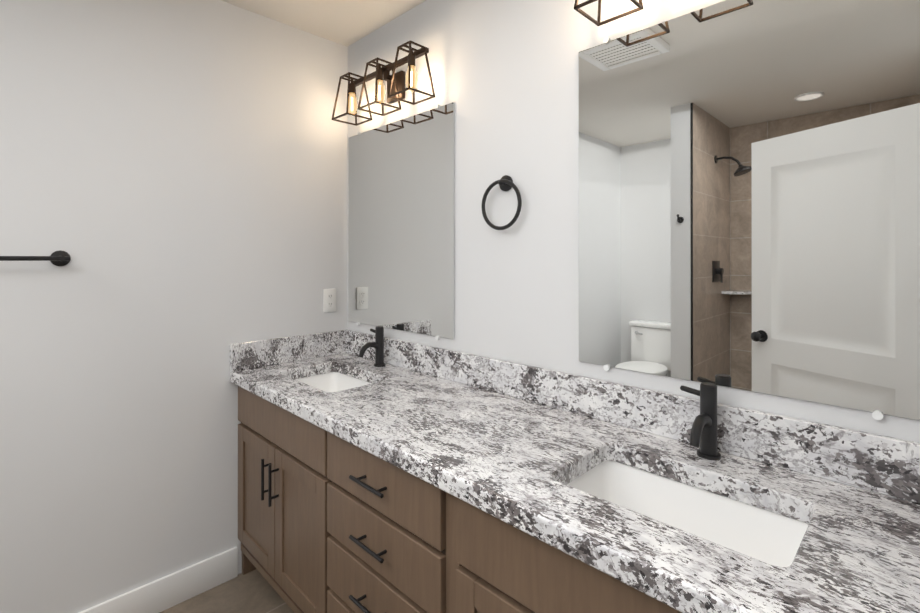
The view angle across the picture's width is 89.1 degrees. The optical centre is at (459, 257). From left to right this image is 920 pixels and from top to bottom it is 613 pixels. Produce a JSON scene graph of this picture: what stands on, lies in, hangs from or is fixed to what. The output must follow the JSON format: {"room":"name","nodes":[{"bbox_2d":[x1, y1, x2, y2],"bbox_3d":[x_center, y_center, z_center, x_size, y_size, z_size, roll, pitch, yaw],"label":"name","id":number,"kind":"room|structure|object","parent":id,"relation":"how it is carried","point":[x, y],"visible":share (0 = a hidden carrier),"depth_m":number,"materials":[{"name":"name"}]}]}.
{"room":"bathroom","nodes":[
{"label":"bathroom","id":0,"kind":"room"},
{"bbox_2d":[160,569,293,612],"bbox_3d":[-0.486,1.386,0.149,3.520,0.060,3.290,0,0,45],"label":"floor","id":1,"kind":"structure","parent":0,"point":[253,591],"depth_m":1.86,"materials":[{"name":"tile"}]},
{"bbox_2d":[232,382,693,612],"bbox_3d":[-0.024,0.942,1.431,2.126,0.832,0.576,0,0,45],"label":"bathroom vanity","id":2,"kind":"object","parent":1,"relation":"on","point":[378,472],"depth_m":1.27,"materials":[{"name":"brown wood"}]},
{"bbox_2d":[230,354,919,612],"bbox_3d":[-0.022,0.502,1.434,2.126,0.048,0.570,0,0,45],"label":"countertop","id":3,"kind":"structure","parent":2,"relation":"on","point":[844,549],"depth_m":0.98,"materials":[{"name":"stone"}]},
{"bbox_2d":[298,370,365,389],"bbox_3d":[-0.520,0.597,1.911,0.448,0.164,0.287,0,0,45],"label":"sink","id":4,"kind":"object","parent":3,"relation":"in","point":[332,378],"depth_m":2.11,"materials":[{"name":"white ceramic"}]},
{"bbox_2d":[358,326,389,365],"bbox_3d":[-0.398,0.392,2.062,0.085,0.174,0.133,0,0,45],"label":"faucet","id":5,"kind":"object","parent":3,"relation":"on","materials":[{"name":"black metal"}]},
{"bbox_2d":[578,458,793,553],"bbox_3d":[0.444,0.595,0.965,0.447,0.164,0.287,0,0,45],"label":"sink","id":6,"kind":"object","parent":3,"relation":"in","point":[761,528],"depth_m":1.06,"materials":[{"name":"white ceramic"}]},
{"bbox_2d":[680,382,725,461],"bbox_3d":[0.560,0.391,1.111,0.085,0.174,0.133,0,0,45],"label":"faucet","id":7,"kind":"object","parent":3,"relation":"on","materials":[{"name":"black metal"}]},
{"bbox_2d":[222,0,425,46],"bbox_3d":[-0.486,-1.114,0.153,3.520,0.060,3.290,0,0,45],"label":"ceiling","id":8,"kind":"structure","parent":0,"point":[347,23],"depth_m":2.06,"materials":[{"name":"paint"}]},
{"bbox_2d":[0,0,919,612],"bbox_3d":[-0.113,0.136,-0.233,0.150,2.440,3.030,0,0,45],"label":"wall","id":9,"kind":"structure","parent":0,"point":[174,178],"depth_m":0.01,"materials":[{"name":"paint"}]},
{"bbox_2d":[0,250,70,265],"bbox_3d":[-1.556,0.001,1.355,0.060,0.054,0.664,0,0,45],"label":"towel bar","id":10,"kind":"object","parent":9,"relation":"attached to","point":[60,258],"visible":1,"depth_m":1.53,"materials":[{"name":"black metal"}]},
{"bbox_2d":[78,547,237,612],"bbox_3d":[-1.835,1.295,1.106,0.017,0.125,2.508,0,0,45],"label":"baseboard","id":11,"kind":"structure","parent":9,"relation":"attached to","point":[172,589],"depth_m":1.82,"materials":[{"name":"paint"}]},
{"bbox_2d":[230,330,345,369],"bbox_3d":[-0.776,0.422,2.169,0.019,0.115,0.551,0,0,45],"label":"backsplash","id":12,"kind":"structure","parent":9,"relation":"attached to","point":[243,355],"depth_m":2.14,"materials":[{"name":"stone"}]},
{"bbox_2d":[323,288,335,311],"bbox_3d":[-0.643,0.210,2.312,0.008,0.115,0.070,0,0,45],"label":"electrical outlet","id":13,"kind":"object","parent":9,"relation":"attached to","point":[329,300],"visible":1,"depth_m":2.31,"materials":[{"name":"white plastic"}]},
{"bbox_2d":[332,40,434,125],"bbox_3d":[-0.337,-0.743,2.034,0.571,0.201,0.166,0,0,45],"label":"sconce","id":14,"kind":"object","parent":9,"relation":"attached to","point":[396,89],"visible":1,"depth_m":2.02,"materials":[{"name":"brown metal"}]},
{"bbox_2d":[348,102,453,339],"bbox_3d":[-0.296,-0.146,2.100,0.760,0.956,0.012,0,0,45],"label":"mirror","id":15,"kind":"object","parent":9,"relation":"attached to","point":[400,224],"visible":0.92,"depth_m":2.05,"materials":[{"name":"clear glass"}]},
{"bbox_2d":[481,175,521,229],"bbox_3d":[0.150,-0.194,1.637,0.178,0.195,0.042,0,0,45],"label":"towel ring","id":16,"kind":"object","parent":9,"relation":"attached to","point":[505,182],"visible":0.98,"depth_m":1.63,"materials":[{"name":"black metal"}]},
{"bbox_2d":[574,0,642,25],"bbox_3d":[0.571,-0.780,1.132,0.570,0.201,0.166,0,0,45],"label":"sconce","id":17,"kind":"object","parent":9,"relation":"attached to","point":[639,5],"visible":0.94,"depth_m":1.30,"materials":[{"name":"brown metal"}]},
{"bbox_2d":[346,330,919,501],"bbox_3d":[0.172,0.421,1.630,2.126,0.115,0.019,0,0,45],"label":"backsplash","id":18,"kind":"structure","parent":9,"relation":"attached to","point":[881,464],"depth_m":1.21,"materials":[{"name":"stone"}]},
{"bbox_2d":[579,0,919,419],"bbox_3d":[0.644,-0.160,1.167,0.783,0.981,0.012,0,0,45],"label":"mirror","id":19,"kind":"object","parent":9,"relation":"attached to","point":[749,195],"visible":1,"depth_m":1.10,"materials":[{"name":"clear glass"}]}
]}

